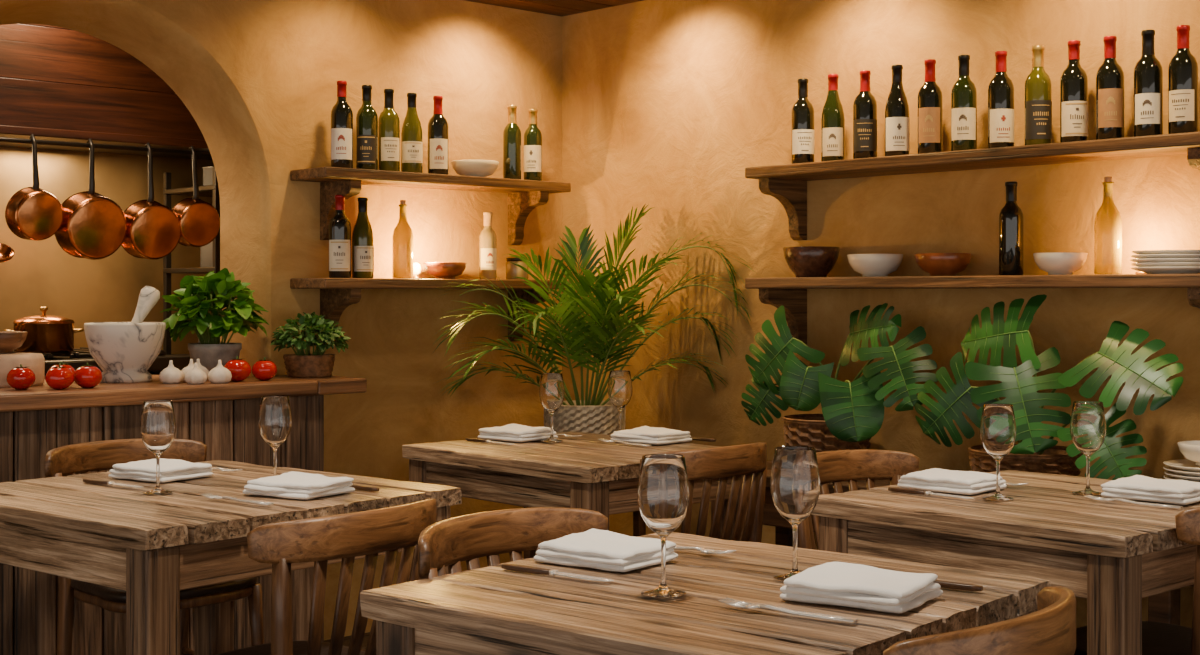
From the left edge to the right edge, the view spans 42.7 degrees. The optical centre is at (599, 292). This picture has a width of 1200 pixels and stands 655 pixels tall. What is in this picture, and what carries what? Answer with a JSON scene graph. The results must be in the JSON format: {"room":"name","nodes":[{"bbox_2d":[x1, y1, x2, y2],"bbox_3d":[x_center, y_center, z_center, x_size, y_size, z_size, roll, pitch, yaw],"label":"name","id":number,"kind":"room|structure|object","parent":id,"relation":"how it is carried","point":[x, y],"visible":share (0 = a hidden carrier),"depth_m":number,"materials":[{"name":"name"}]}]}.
{"room":"restaurant","nodes":[
{"label":"restaurant","id":0,"kind":"room"},
{"bbox_2d":[0,146,213,353],"bbox_3d":[-2.533,0.055,5.716,4.400,2.310,0.100,0,0,-43],"label":"wall","id":1,"kind":"structure","parent":0,"point":[41,273],"depth_m":6.10,"materials":[{"name":"beige paint"}]},
{"bbox_2d":[0,24,211,159],"bbox_3d":[-2.460,-0.811,5.200,3.400,0.608,0.713,0,0,-43],"label":"range hood","id":2,"kind":"object","parent":1,"relation":"attached to","point":[57,83],"depth_m":5.43,"materials":[{"name":"brown wood"}]},
{"bbox_2d":[5,134,62,240],"bbox_3d":[-1.910,-0.359,5.188,0.181,0.364,0.103,0,0,-43],"label":"copper saucepan","id":3,"kind":"object","parent":2,"relation":"hanging from","point":[32,213],"visible":1,"depth_m":5.16,"materials":[{"name":"brown metal"}]},
{"bbox_2d":[55,138,126,259],"bbox_3d":[-1.768,-0.328,5.335,0.237,0.425,0.132,0,0,-43],"label":"copper saucepan","id":4,"kind":"object","parent":2,"relation":"hanging from","point":[94,226],"visible":0.94,"depth_m":5.29,"materials":[{"name":"brown metal"}]},
{"bbox_2d":[121,142,180,259],"bbox_3d":[-1.606,-0.330,5.481,0.214,0.422,0.120,0,0,-43],"label":"copper saucepan","id":5,"kind":"object","parent":2,"relation":"hanging from","point":[153,232],"visible":0.96,"depth_m":5.45,"materials":[{"name":"brown metal"}]},
{"bbox_2d":[172,146,219,246],"bbox_3d":[-1.476,-0.354,5.595,0.181,0.374,0.103,0,0,-43],"label":"copper saucepan","id":6,"kind":"object","parent":2,"relation":"hanging from","point":[199,220],"visible":0.92,"depth_m":5.57,"materials":[{"name":"brown metal"}]},
{"bbox_2d":[0,0,561,639],"bbox_3d":[-2.652,0.055,3.944,6.600,2.310,0.280,0,0,-43],"label":"wall","id":7,"kind":"structure","parent":0,"point":[258,79],"depth_m":5.48,"materials":[{"name":"paint"}]},
{"bbox_2d":[290,278,569,344],"bbox_3d":[-0.585,0.068,5.541,1.100,0.236,0.220,0,0,-43],"label":"wooden shelf","id":8,"kind":"object","parent":7,"relation":"attached to","point":[336,294],"visible":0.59,"depth_m":5.30,"materials":[{"name":"brown wood"}]},
{"bbox_2d":[329,195,350,277],"bbox_3d":[-0.889,-0.193,5.242,0.076,0.285,0.076,0,0,-43],"label":"wine bottle","id":9,"kind":"object","parent":8,"relation":"on","point":[339,225],"visible":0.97,"depth_m":5.21,"materials":[{"name":"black glass"}]},
{"bbox_2d":[352,197,373,277],"bbox_3d":[-0.821,-0.190,5.307,0.076,0.280,0.076,0,0,-43],"label":"wine bottle","id":10,"kind":"object","parent":8,"relation":"on","point":[362,234],"visible":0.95,"depth_m":5.28,"materials":[{"name":"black glass"}]},
{"bbox_2d":[392,200,412,278],"bbox_3d":[-0.697,-0.190,5.424,0.074,0.279,0.074,0,0,-43],"label":"olive oil bottle","id":11,"kind":"object","parent":8,"relation":"on","point":[402,238],"visible":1,"depth_m":5.39,"materials":[{"name":"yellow glass"}]},
{"bbox_2d":[424,262,466,278],"bbox_3d":[-0.558,-0.080,5.527,0.156,0.060,0.156,0,0,-43],"label":"terracotta bowl","id":12,"kind":"object","parent":8,"relation":"on","point":[439,270],"visible":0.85,"depth_m":5.47,"materials":[{"name":"ceramic"}]},
{"bbox_2d":[479,212,496,278],"bbox_3d":[-0.416,-0.175,5.687,0.065,0.250,0.065,0,0,-43],"label":"wine bottle","id":13,"kind":"object","parent":8,"relation":"on","point":[487,238],"visible":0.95,"depth_m":5.66,"materials":[{"name":"beige glass"}]},
{"bbox_2d":[506,258,527,279],"bbox_3d":[-0.313,-0.092,5.785,0.086,0.084,0.086,0,0,-43],"label":"glass jar","id":14,"kind":"object","parent":8,"relation":"on","point":[512,271],"visible":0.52,"depth_m":5.75,"materials":[{"name":"beige"}]},
{"bbox_2d":[290,167,570,244],"bbox_3d":[-0.585,-0.302,5.541,1.100,0.236,0.220,0,0,-43],"label":"wooden shelf","id":15,"kind":"object","parent":7,"relation":"attached to","point":[524,196],"visible":0.93,"depth_m":5.42,"materials":[{"name":"brown wood"}]},
{"bbox_2d":[331,81,352,167],"bbox_3d":[-0.884,-0.573,5.248,0.076,0.305,0.076,0,0,-43],"label":"wine bottle","id":16,"kind":"object","parent":15,"relation":"on","point":[341,112],"visible":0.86,"depth_m":5.22,"materials":[{"name":"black glass"}]},
{"bbox_2d":[356,85,377,169],"bbox_3d":[-0.809,-0.570,5.318,0.076,0.300,0.076,0,0,-43],"label":"wine bottle","id":17,"kind":"object","parent":15,"relation":"on","point":[366,116],"visible":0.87,"depth_m":5.29,"materials":[{"name":"green glass"}]},
{"bbox_2d":[378,89,399,170],"bbox_3d":[-0.741,-0.568,5.382,0.075,0.295,0.076,0,0,-43],"label":"wine bottle","id":18,"kind":"object","parent":15,"relation":"on","point":[388,120],"visible":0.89,"depth_m":5.35,"materials":[{"name":"green glass"}]},
{"bbox_2d":[401,93,422,172],"bbox_3d":[-0.669,-0.565,5.450,0.076,0.290,0.076,0,0,-43],"label":"wine bottle","id":19,"kind":"object","parent":15,"relation":"on","point":[411,133],"visible":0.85,"depth_m":5.42,"materials":[{"name":"green glass"}]},
{"bbox_2d":[428,96,447,174],"bbox_3d":[-0.584,-0.565,5.529,0.076,0.290,0.076,0,0,-43],"label":"wine bottle","id":20,"kind":"object","parent":15,"relation":"on","point":[437,124],"visible":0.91,"depth_m":5.50,"materials":[{"name":"black glass"}]},
{"bbox_2d":[451,160,498,176],"bbox_3d":[-0.460,-0.452,5.646,0.176,0.064,0.176,0,0,-43],"label":"bowl","id":21,"kind":"object","parent":15,"relation":"on","point":[478,168],"visible":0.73,"depth_m":5.58,"materials":[{"name":"beige ceramic"}]},
{"bbox_2d":[503,105,520,178],"bbox_3d":[-0.331,-0.562,5.768,0.068,0.285,0.068,0,0,-43],"label":"wine bottle","id":22,"kind":"object","parent":15,"relation":"on","point":[511,133],"visible":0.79,"depth_m":5.74,"materials":[{"name":"green glass"}]},
{"bbox_2d":[523,109,541,180],"bbox_3d":[-0.256,-0.560,5.838,0.071,0.280,0.071,0,0,-43],"label":"wine bottle","id":23,"kind":"object","parent":15,"relation":"on","point":[532,159],"visible":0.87,"depth_m":5.81,"materials":[{"name":"green glass"}]},
{"bbox_2d":[324,632,369,650],"bbox_3d":[-0.594,1.230,2.337,7.000,0.040,8.317,0,0,-43],"label":"floor","id":24,"kind":"structure","parent":0,"point":[346,642],"depth_m":5.32,"materials":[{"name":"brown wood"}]},
{"bbox_2d":[13,347,189,376],"bbox_3d":[-2.170,0.709,5.330,1.320,1.003,0.660,0,0,-43],"label":"gas stove","id":25,"kind":"object","parent":24,"relation":"on","point":[77,358],"visible":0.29,"depth_m":5.44,"materials":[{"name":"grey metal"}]},
{"bbox_2d":[3,306,83,352],"bbox_3d":[-1.956,0.127,5.394,0.247,0.160,0.208,0,0,-6],"label":"stock pot","id":26,"kind":"object","parent":25,"relation":"on","point":[46,333],"visible":0.93,"depth_m":5.31,"materials":[{"name":"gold metal"}]},
{"bbox_2d":[44,438,263,654],"bbox_3d":[-1.191,0.811,4.109,0.490,0.803,0.491,0,0,43],"label":"dining chair","id":27,"kind":"object","parent":24,"relation":"on","point":[99,456],"visible":0.43,"depth_m":4.08,"materials":[{"name":"brown wood"}]},
{"bbox_2d":[0,375,366,654],"bbox_3d":[-1.662,0.745,4.661,1.835,0.929,0.670,0,0,-43],"label":"countertop","id":28,"kind":"structure","parent":24,"relation":"on","point":[35,421],"depth_m":4.52,"materials":[{"name":"brown wood"}]},
{"bbox_2d":[6,364,34,389],"bbox_3d":[-1.676,0.243,4.438,0.080,0.073,0.079,0,0,-45],"label":"tomato","id":29,"kind":"object","parent":28,"relation":"on","point":[18,378],"visible":1,"depth_m":4.41,"materials":[{"name":"red food"}]},
{"bbox_2d":[0,353,44,387],"bbox_3d":[-1.787,0.230,4.630,0.214,0.100,0.214,0,0,-43],"label":"cheese wheel","id":30,"kind":"object","parent":28,"relation":"on","point":[35,362],"visible":0.75,"depth_m":4.56,"materials":[{"name":"food"}]},
{"bbox_2d":[0,331,27,352],"bbox_3d":[-1.803,0.148,4.618,0.150,0.062,0.150,0,0,-43],"label":"wooden bowl","id":31,"kind":"object","parent":30,"relation":"on","point":[9,340],"visible":1,"depth_m":4.58,"materials":[{"name":"brown wood"}]},
{"bbox_2d":[45,364,73,389],"bbox_3d":[-1.567,0.243,4.446,0.080,0.073,0.079,0,0,-32],"label":"tomato","id":32,"kind":"object","parent":28,"relation":"on","point":[57,378],"visible":1,"depth_m":4.42,"materials":[{"name":"red food"}]},
{"bbox_2d":[74,363,102,387],"bbox_3d":[-1.505,0.242,4.507,0.083,0.075,0.083,0,0,-28],"label":"tomato","id":33,"kind":"object","parent":28,"relation":"on","point":[89,376],"visible":1,"depth_m":4.48,"materials":[{"name":"red food"}]},
{"bbox_2d":[84,322,165,382],"bbox_3d":[-1.496,0.186,4.831,0.248,0.187,0.248,0,0,-43],"label":"mortar","id":34,"kind":"object","parent":28,"relation":"on","point":[124,352],"visible":0.98,"depth_m":4.75,"materials":[{"name":"stone"}]},
{"bbox_2d":[131,286,159,322],"bbox_3d":[-1.467,0.089,4.861,0.064,0.225,0.156,0,0,40],"label":"pestle","id":35,"kind":"object","parent":34,"relation":"on","point":[149,296],"visible":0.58,"depth_m":4.87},
{"bbox_2d":[159,360,182,383],"bbox_3d":[-1.325,0.244,4.737,0.073,0.072,0.072,0,0,38],"label":"garlic bulb","id":36,"kind":"object","parent":28,"relation":"on","point":[171,374],"visible":1,"depth_m":4.71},
{"bbox_2d":[185,362,206,383],"bbox_3d":[-1.243,0.247,4.714,0.068,0.066,0.066,0,0,-24],"label":"garlic bulb","id":37,"kind":"object","parent":28,"relation":"on","point":[195,375],"visible":1,"depth_m":4.69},
{"bbox_2d":[160,268,268,370],"bbox_3d":[-1.262,0.099,5.029,0.346,0.362,0.352,0,0,-43],"label":"basil","id":38,"kind":"object","parent":28,"relation":"on","point":[213,292],"visible":0.98,"depth_m":4.96,"materials":[{"name":"plant"}]},
{"bbox_2d":[208,360,231,383],"bbox_3d":[-1.180,0.243,4.758,0.073,0.073,0.073,0,0,29],"label":"garlic bulb","id":39,"kind":"object","parent":28,"relation":"on","point":[219,374],"visible":1,"depth_m":4.73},
{"bbox_2d":[224,356,250,380],"bbox_3d":[-1.148,0.239,4.853,0.086,0.079,0.086,0,0,6],"label":"tomato","id":40,"kind":"object","parent":28,"relation":"on","point":[240,369],"visible":0.89,"depth_m":4.82,"materials":[{"name":"red food"}]},
{"bbox_2d":[252,357,276,380],"bbox_3d":[-1.073,0.242,4.904,0.081,0.074,0.078,0,0,36],"label":"tomato","id":41,"kind":"object","parent":28,"relation":"on","point":[263,370],"visible":1,"depth_m":4.88,"materials":[{"name":"red food"}]},
{"bbox_2d":[270,312,350,377],"bbox_3d":[-0.964,0.171,5.108,0.263,0.218,0.270,0,0,-11],"label":"potted oregano","id":42,"kind":"object","parent":28,"relation":"on","point":[300,364],"visible":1,"depth_m":5.05,"materials":[{"name":"plant"}]},
{"bbox_2d":[163,167,219,356],"bbox_3d":[-1.419,0.360,6.282,0.590,1.700,0.425,0,0,-43],"label":"storage rack","id":43,"kind":"object","parent":24,"relation":"on","point":[206,190],"visible":0.19,"depth_m":6.19,"materials":[{"name":"grey"}]},
{"bbox_2d":[200,241,212,267],"bbox_3d":[-1.528,-0.162,6.180,0.172,0.122,0.172,0,0,-43],"label":"cooking pot","id":44,"kind":"object","parent":43,"relation":"in","point":[206,252],"visible":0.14,"depth_m":6.11,"materials":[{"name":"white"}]},
{"bbox_2d":[0,460,461,654],"bbox_3d":[-0.970,0.835,3.614,0.954,0.750,0.864,0,0,40],"label":"dining table","id":45,"kind":"object","parent":24,"relation":"on","point":[152,548],"visible":0.68,"depth_m":3.23,"materials":[{"name":"brown wood"}]},
{"bbox_2d":[140,400,175,494],"bbox_3d":[-1.016,0.354,3.526,0.080,0.210,0.080,0,0,-43],"label":"wine glass","id":46,"kind":"object","parent":45,"relation":"on","point":[157,423],"visible":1,"depth_m":3.50,"materials":[{"name":"clear"}]},
{"bbox_2d":[108,458,213,482],"bbox_3d":[-1.094,0.441,3.821,0.208,0.038,0.181,0,0,35],"label":"folded napkin","id":47,"kind":"object","parent":45,"relation":"on","point":[170,469],"visible":0.86,"depth_m":3.77,"materials":[{"name":"white fabric"}]},
{"bbox_2d":[258,396,291,475],"bbox_3d":[-0.782,0.354,3.692,0.080,0.210,0.080,0,0,-43],"label":"wine glass","id":48,"kind":"object","parent":45,"relation":"on","point":[275,418],"visible":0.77,"depth_m":3.66,"materials":[{"name":"clear"}]},
{"bbox_2d":[243,471,354,499],"bbox_3d":[-0.691,0.440,3.513,0.210,0.039,0.185,0,0,29],"label":"folded napkin","id":49,"kind":"object","parent":45,"relation":"on","point":[293,484],"visible":1,"depth_m":3.46,"materials":[{"name":"white fabric"}]},
{"bbox_2d":[216,499,436,654],"bbox_3d":[-0.599,0.811,3.053,0.490,0.803,0.491,0,0,37],"label":"dining chair","id":50,"kind":"object","parent":24,"relation":"on","point":[318,540],"visible":0.82,"depth_m":2.85,"materials":[{"name":"brown wood"}]},
{"bbox_2d":[418,507,607,579],"bbox_3d":[-0.044,0.811,2.703,0.490,0.803,0.491,0,0,41],"label":"dining chair","id":51,"kind":"object","parent":24,"relation":"on","point":[449,542],"visible":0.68,"depth_m":2.87,"materials":[{"name":"brown wood"}]},
{"bbox_2d":[402,431,750,540],"bbox_3d":[-0.061,0.835,4.585,0.694,0.750,0.862,0,0,-42],"label":"dining table","id":52,"kind":"object","parent":24,"relation":"on","point":[585,471],"visible":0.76,"depth_m":4.35,"materials":[{"name":"brown wood"}]},
{"bbox_2d":[478,424,557,441],"bbox_3d":[-0.262,0.440,4.830,0.205,0.040,0.179,0,0,42],"label":"folded napkin","id":53,"kind":"object","parent":52,"relation":"on","point":[510,432],"visible":0.94,"depth_m":4.78,"materials":[{"name":"white fabric"}]},
{"bbox_2d":[539,373,564,441],"bbox_3d":[-0.149,0.354,4.752,0.080,0.210,0.080,0,0,-43],"label":"wine glass","id":54,"kind":"object","parent":52,"relation":"on","point":[551,389],"visible":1,"depth_m":4.72,"materials":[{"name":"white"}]},
{"bbox_2d":[608,370,631,436],"bbox_3d":[0.064,0.354,4.901,0.080,0.210,0.080,0,0,-43],"label":"wine glass","id":55,"kind":"object","parent":52,"relation":"on","point":[620,382],"visible":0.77,"depth_m":4.87,"materials":[{"name":"clear"}]},
{"bbox_2d":[611,426,691,444],"bbox_3d":[0.159,0.440,4.746,0.205,0.039,0.179,0,0,42],"label":"folded napkin","id":56,"kind":"object","parent":52,"relation":"on","point":[644,434],"visible":1,"depth_m":4.69,"materials":[{"name":"white fabric"}]},
{"bbox_2d":[524,507,645,558],"bbox_3d":[-0.055,0.960,5.540,0.340,0.500,0.340,0,0,-43],"label":"plant stand","id":57,"kind":"object","parent":24,"relation":"on","point":[639,525],"visible":0.02,"depth_m":5.52,"materials":[{"name":"brown wood"}]},
{"bbox_2d":[431,204,755,434],"bbox_3d":[-0.047,0.195,5.310,0.902,1.030,0.826,0,0,-43],"label":"potted palm","id":58,"kind":"object","parent":57,"relation":"on","point":[604,319],"visible":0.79,"depth_m":5.39,"materials":[{"name":"plant"}]},
{"bbox_2d":[640,442,766,542],"bbox_3d":[0.192,0.811,4.276,0.491,0.803,0.490,0,0,-43],"label":"dining chair","id":59,"kind":"object","parent":24,"relation":"on","point":[748,460],"visible":0.26,"depth_m":4.12,"materials":[{"name":"brown wood"}]},
{"bbox_2d":[360,532,1050,654],"bbox_3d":[0.179,0.835,2.427,0.790,0.750,0.784,0,0,40],"label":"dining table","id":60,"kind":"object","parent":24,"relation":"on","point":[491,610],"visible":0.7,"depth_m":2.28,"materials":[{"name":"brown wood"}]},
{"bbox_2d":[502,564,614,581],"bbox_3d":[-0.070,0.455,2.488,0.227,0.009,0.021,0,0,37],"label":"knife","id":61,"kind":"object","parent":60,"relation":"on","point":[513,567],"visible":1,"depth_m":2.50,"materials":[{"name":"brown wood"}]},
{"bbox_2d":[533,528,677,571],"bbox_3d":[0.012,0.440,2.631,0.207,0.039,0.182,0,0,35],"label":"folded napkin","id":62,"kind":"object","parent":60,"relation":"on","point":[605,550],"visible":0.98,"depth_m":2.58,"materials":[{"name":"white fabric"}]},
{"bbox_2d":[637,454,689,597],"bbox_3d":[0.097,0.354,2.343,0.080,0.210,0.080,0,0,-43],"label":"wine glass","id":63,"kind":"object","parent":60,"relation":"on","point":[663,492],"visible":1,"depth_m":2.31,"materials":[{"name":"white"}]},
{"bbox_2d":[718,597,857,623],"bbox_3d":[0.267,0.453,2.188,0.213,0.010,0.027,0,0,35],"label":"fork","id":64,"kind":"object","parent":60,"relation":"on","point":[728,601],"visible":1,"depth_m":2.18,"materials":[{"name":"silver metal"}]},
{"bbox_2d":[770,446,819,580],"bbox_3d":[0.314,0.354,2.466,0.080,0.210,0.080,0,0,-43],"label":"wine glass","id":65,"kind":"object","parent":60,"relation":"on","point":[795,480],"visible":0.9,"depth_m":2.44,"materials":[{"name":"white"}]},
{"bbox_2d":[780,562,942,613],"bbox_3d":[0.392,0.440,2.304,0.203,0.040,0.175,0,0,33],"label":"folded napkin","id":66,"kind":"object","parent":60,"relation":"on","point":[861,586],"visible":1,"depth_m":2.26,"materials":[{"name":"white fabric"}]},
{"bbox_2d":[934,580,982,590],"bbox_3d":[0.496,0.455,2.427,0.227,0.009,0.021,0,0,37],"label":"knife","id":67,"kind":"object","parent":60,"relation":"on","point":[944,584],"visible":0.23,"depth_m":2.37,"materials":[{"name":"brown wood"}]},
{"bbox_2d":[797,449,918,549],"bbox_3d":[0.747,0.811,3.789,0.491,0.803,0.490,0,0,-41],"label":"dining chair","id":68,"kind":"object","parent":24,"relation":"on","point":[835,467],"visible":0.18,"depth_m":4.00,"materials":[{"name":"brown wood"}]},
{"bbox_2d":[711,461,1193,624],"bbox_3d":[1.273,0.890,4.284,0.408,0.640,2.300,0,0,-43],"label":"wooden bench","id":69,"kind":"object","parent":24,"relation":"on","point":[1164,607],"visible":0.02,"depth_m":4.60,"materials":[{"name":"brown wood"}]},
{"bbox_2d":[741,303,937,452],"bbox_3d":[0.762,0.300,4.814,0.288,0.540,0.704,0,0,-31],"label":"monstera","id":70,"kind":"object","parent":69,"relation":"on","point":[853,412],"visible":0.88,"depth_m":4.74,"materials":[{"name":"plant"}]},
{"bbox_2d":[915,294,1183,479],"bbox_3d":[1.244,0.287,4.248,0.366,0.566,0.720,0,0,-29],"label":"monstera","id":71,"kind":"object","parent":69,"relation":"on","point":[1035,453],"visible":0.78,"depth_m":4.22,"materials":[{"name":"plant"}]},
{"bbox_2d":[1163,459,1199,481],"bbox_3d":[1.580,0.506,3.968,0.233,0.128,0.232,0,0,33],"label":"plates","id":72,"kind":"object","parent":69,"relation":"on","point":[1180,469],"visible":0.39,"depth_m":3.96,"materials":[{"name":"beige ceramic"}]},
{"bbox_2d":[1177,440,1199,465],"bbox_3d":[1.579,0.417,3.968,0.160,0.057,0.160,0,0,-43],"label":"bowl","id":73,"kind":"object","parent":72,"relation":"on","point":[1190,450],"visible":1,"depth_m":3.94,"materials":[{"name":"beige ceramic"}]},
{"bbox_2d":[883,587,1075,654],"bbox_3d":[0.394,0.811,2.126,0.490,0.803,0.491,0,0,39],"label":"dining chair","id":74,"kind":"object","parent":24,"relation":"on","point":[1049,630],"visible":1,"depth_m":1.92,"materials":[{"name":"brown wood"}]},
{"bbox_2d":[811,470,1199,654],"bbox_3d":[1.030,0.835,3.458,0.794,0.750,0.793,0,0,-42],"label":"dining table","id":75,"kind":"object","parent":24,"relation":"on","point":[1113,555],"visible":0.68,"depth_m":3.14,"materials":[{"name":"brown wood"}]},
{"bbox_2d":[888,487,974,498],"bbox_3d":[0.749,0.455,3.478,0.022,0.009,0.227,0,0,-43],"label":"knife","id":76,"kind":"object","parent":75,"relation":"on","point":[893,489],"visible":1,"depth_m":3.49,"materials":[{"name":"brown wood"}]},
{"bbox_2d":[897,468,1006,494],"bbox_3d":[0.825,0.441,3.601,0.207,0.038,0.180,0,0,45],"label":"folded napkin","id":77,"kind":"object","parent":75,"relation":"on","point":[934,479],"visible":0.98,"depth_m":3.55,"materials":[{"name":"white fabric"}]},
{"bbox_2d":[980,404,1015,500],"bbox_3d":[0.888,0.354,3.421,0.080,0.210,0.080,0,0,-43],"label":"wine glass","id":78,"kind":"object","parent":75,"relation":"on","point":[998,424],"visible":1,"depth_m":3.39,"materials":[{"name":"clear"}]},
{"bbox_2d":[1070,401,1105,495],"bbox_3d":[1.117,0.354,3.508,0.080,0.210,0.080,0,0,-43],"label":"wine glass","id":79,"kind":"object","parent":75,"relation":"on","point":[1088,422],"visible":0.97,"depth_m":3.48,"materials":[{"name":"clear"}]},
{"bbox_2d":[1084,495,1182,508],"bbox_3d":[1.155,0.453,3.324,0.213,0.010,0.027,0,0,44],"label":"fork","id":80,"kind":"object","parent":75,"relation":"on","point":[1087,496],"visible":1,"depth_m":3.32,"materials":[{"name":"silver metal"}]},
{"bbox_2d":[1101,475,1199,504],"bbox_3d":[1.254,0.440,3.439,0.203,0.039,0.174,0,0,44],"label":"folded napkin","id":81,"kind":"object","parent":75,"relation":"on","point":[1136,487],"visible":1,"depth_m":3.39,"materials":[{"name":"white fabric"}]},
{"bbox_2d":[1074,507,1199,654],"bbox_3d":[1.220,0.811,3.253,0.491,0.803,0.490,0,0,-41],"label":"dining chair","id":82,"kind":"object","parent":24,"relation":"on","point":[1158,638],"visible":0.43,"depth_m":3.22,"materials":[{"name":"brown wood"}]},
{"bbox_2d":[465,0,643,15],"bbox_3d":[-0.771,-1.130,2.088,7.200,0.060,8.600,0,0,-43],"label":"ceiling","id":83,"kind":"structure","parent":0,"point":[552,7],"depth_m":5.85,"materials":[{"name":"brown wood"}]},
{"bbox_2d":[562,0,1199,627],"bbox_3d":[2.086,0.055,3.867,0.200,2.310,6.880,0,0,-43],"label":"wall","id":84,"kind":"structure","parent":0,"point":[667,105],"depth_m":5.08,"materials":[{"name":"paint"}]},
{"bbox_2d":[745,132,1199,239],"bbox_3d":[1.363,-0.297,4.306,0.250,0.236,2.320,0,0,-43],"label":"wooden shelf","id":85,"kind":"object","parent":84,"relation":"attached to","point":[787,183],"visible":1,"depth_m":4.52,"materials":[{"name":"brown wood"}]},
{"bbox_2d":[791,78,814,163],"bbox_3d":[0.669,-0.560,5.053,0.076,0.290,0.076,0,0,-43],"label":"wine bottle","id":86,"kind":"object","parent":85,"relation":"on","point":[802,115],"visible":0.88,"depth_m":5.02,"materials":[{"name":"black glass"}]},
{"bbox_2d":[821,74,844,160],"bbox_3d":[0.754,-0.561,4.962,0.076,0.292,0.076,0,0,-43],"label":"wine bottle","id":87,"kind":"object","parent":85,"relation":"on","point":[833,119],"visible":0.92,"depth_m":4.93,"materials":[{"name":"green glass"}]},
{"bbox_2d":[853,70,876,158],"bbox_3d":[0.842,-0.560,4.869,0.076,0.290,0.076,0,0,-43],"label":"wine bottle","id":88,"kind":"object","parent":85,"relation":"on","point":[865,103],"visible":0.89,"depth_m":4.84,"materials":[{"name":"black glass"}]},
{"bbox_2d":[885,64,909,155],"bbox_3d":[0.926,-0.562,4.779,0.076,0.295,0.076,0,0,-43],"label":"wine bottle","id":89,"kind":"object","parent":85,"relation":"on","point":[897,120],"visible":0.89,"depth_m":4.75,"materials":[{"name":"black glass"}]},
{"bbox_2d":[918,59,942,153],"bbox_3d":[1.010,-0.564,4.690,0.076,0.298,0.076,0,0,-43],"label":"wine bottle","id":90,"kind":"object","parent":85,"relation":"on","point":[930,98],"visible":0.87,"depth_m":4.66,"materials":[{"name":"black glass"}]},
{"bbox_2d":[951,55,976,150],"bbox_3d":[1.092,-0.564,4.602,0.076,0.298,0.076,0,0,-43],"label":"wine bottle","id":91,"kind":"object","parent":85,"relation":"on","point":[964,91],"visible":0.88,"depth_m":4.57,"materials":[{"name":"green glass"}]},
{"bbox_2d":[988,51,1013,147],"bbox_3d":[1.180,-0.562,4.510,0.076,0.295,0.076,0,0,-43],"label":"wine bottle","id":92,"kind":"object","parent":85,"relation":"on","point":[1001,87],"visible":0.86,"depth_m":4.48,"materials":[{"name":"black glass"}]},
{"bbox_2d":[1025,45,1051,144],"bbox_3d":[1.263,-0.564,4.420,0.076,0.297,0.076,0,0,-43],"label":"wine bottle","id":93,"kind":"object","parent":85,"relation":"on","point":[1038,86],"visible":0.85,"depth_m":4.39,"materials":[{"name":"green glass"}]},
{"bbox_2d":[1060,40,1087,142],"bbox_3d":[1.341,-0.564,4.337,0.076,0.298,0.076,0,0,-43],"label":"wine bottle","id":94,"kind":"object","parent":85,"relation":"on","point":[1074,79],"visible":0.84,"depth_m":4.31,"materials":[{"name":"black glass"}]},
{"bbox_2d":[1096,36,1123,139],"bbox_3d":[1.416,-0.564,4.257,0.076,0.297,0.076,0,0,-43],"label":"wine bottle","id":95,"kind":"object","parent":85,"relation":"on","point":[1110,75],"visible":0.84,"depth_m":4.23,"materials":[{"name":"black glass"}]},
{"bbox_2d":[1134,29,1162,136],"bbox_3d":[1.493,-0.565,4.176,0.076,0.300,0.075,0,0,-43],"label":"wine bottle","id":96,"kind":"object","parent":85,"relation":"on","point":[1148,71],"visible":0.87,"depth_m":4.15,"materials":[{"name":"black glass"}]},
{"bbox_2d":[1168,25,1197,133],"bbox_3d":[1.560,-0.565,4.104,0.076,0.300,0.075,0,0,-43],"label":"wine bottle","id":97,"kind":"object","parent":85,"relation":"on","point":[1183,66],"visible":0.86,"depth_m":4.08,"materials":[{"name":"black glass"}]},
{"bbox_2d":[745,274,1199,344],"bbox_3d":[1.363,0.068,4.306,0.250,0.236,2.320,0,0,-43],"label":"wooden shelf","id":98,"kind":"object","parent":84,"relation":"attached to","point":[789,292],"visible":0.84,"depth_m":4.54,"materials":[{"name":"brown wood"}]},
{"bbox_2d":[783,246,839,276],"bbox_3d":[0.693,-0.100,5.028,0.186,0.100,0.186,0,0,-43],"label":"bowl","id":99,"kind":"object","parent":98,"relation":"on","point":[805,261],"visible":0.88,"depth_m":4.96,"materials":[{"name":"ceramic"}]},
{"bbox_2d":[847,254,902,276],"bbox_3d":[0.869,-0.086,4.841,0.176,0.072,0.176,0,0,-43],"label":"bowl","id":100,"kind":"object","parent":98,"relation":"on","point":[868,265],"visible":0.87,"depth_m":4.78,"materials":[{"name":"beige ceramic"}]},
{"bbox_2d":[914,253,971,275],"bbox_3d":[1.042,-0.085,4.657,0.172,0.070,0.172,0,0,-43],"label":"terracotta bowl","id":101,"kind":"object","parent":98,"relation":"on","point":[935,264],"visible":0.89,"depth_m":4.60,"materials":[{"name":"ceramic"}]},
{"bbox_2d":[999,181,1023,274],"bbox_3d":[1.203,-0.188,4.485,0.070,0.275,0.070,0,0,-43],"label":"wine bottle","id":102,"kind":"object","parent":98,"relation":"on","point":[1011,219],"visible":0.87,"depth_m":4.46,"materials":[{"name":"black glass"}]},
{"bbox_2d":[1033,252,1087,274],"bbox_3d":[1.312,-0.082,4.369,0.150,0.064,0.150,0,0,-43],"label":"bowl","id":103,"kind":"object","parent":98,"relation":"on","point":[1054,263],"visible":0.88,"depth_m":4.32,"materials":[{"name":"beige ceramic"}]},
{"bbox_2d":[1094,177,1121,274],"bbox_3d":[1.412,-0.187,4.262,0.074,0.274,0.074,0,0,-43],"label":"olive oil bottle","id":104,"kind":"object","parent":98,"relation":"on","point":[1108,221],"visible":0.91,"depth_m":4.24,"materials":[{"name":"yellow glass"}]},
{"bbox_2d":[1130,250,1199,273],"bbox_3d":[1.538,-0.082,4.121,0.213,0.064,0.213,0,0,-43],"label":"plates","id":105,"kind":"object","parent":98,"relation":"on","point":[1147,261],"visible":0.96,"depth_m":4.04,"materials":[{"name":"beige ceramic"}]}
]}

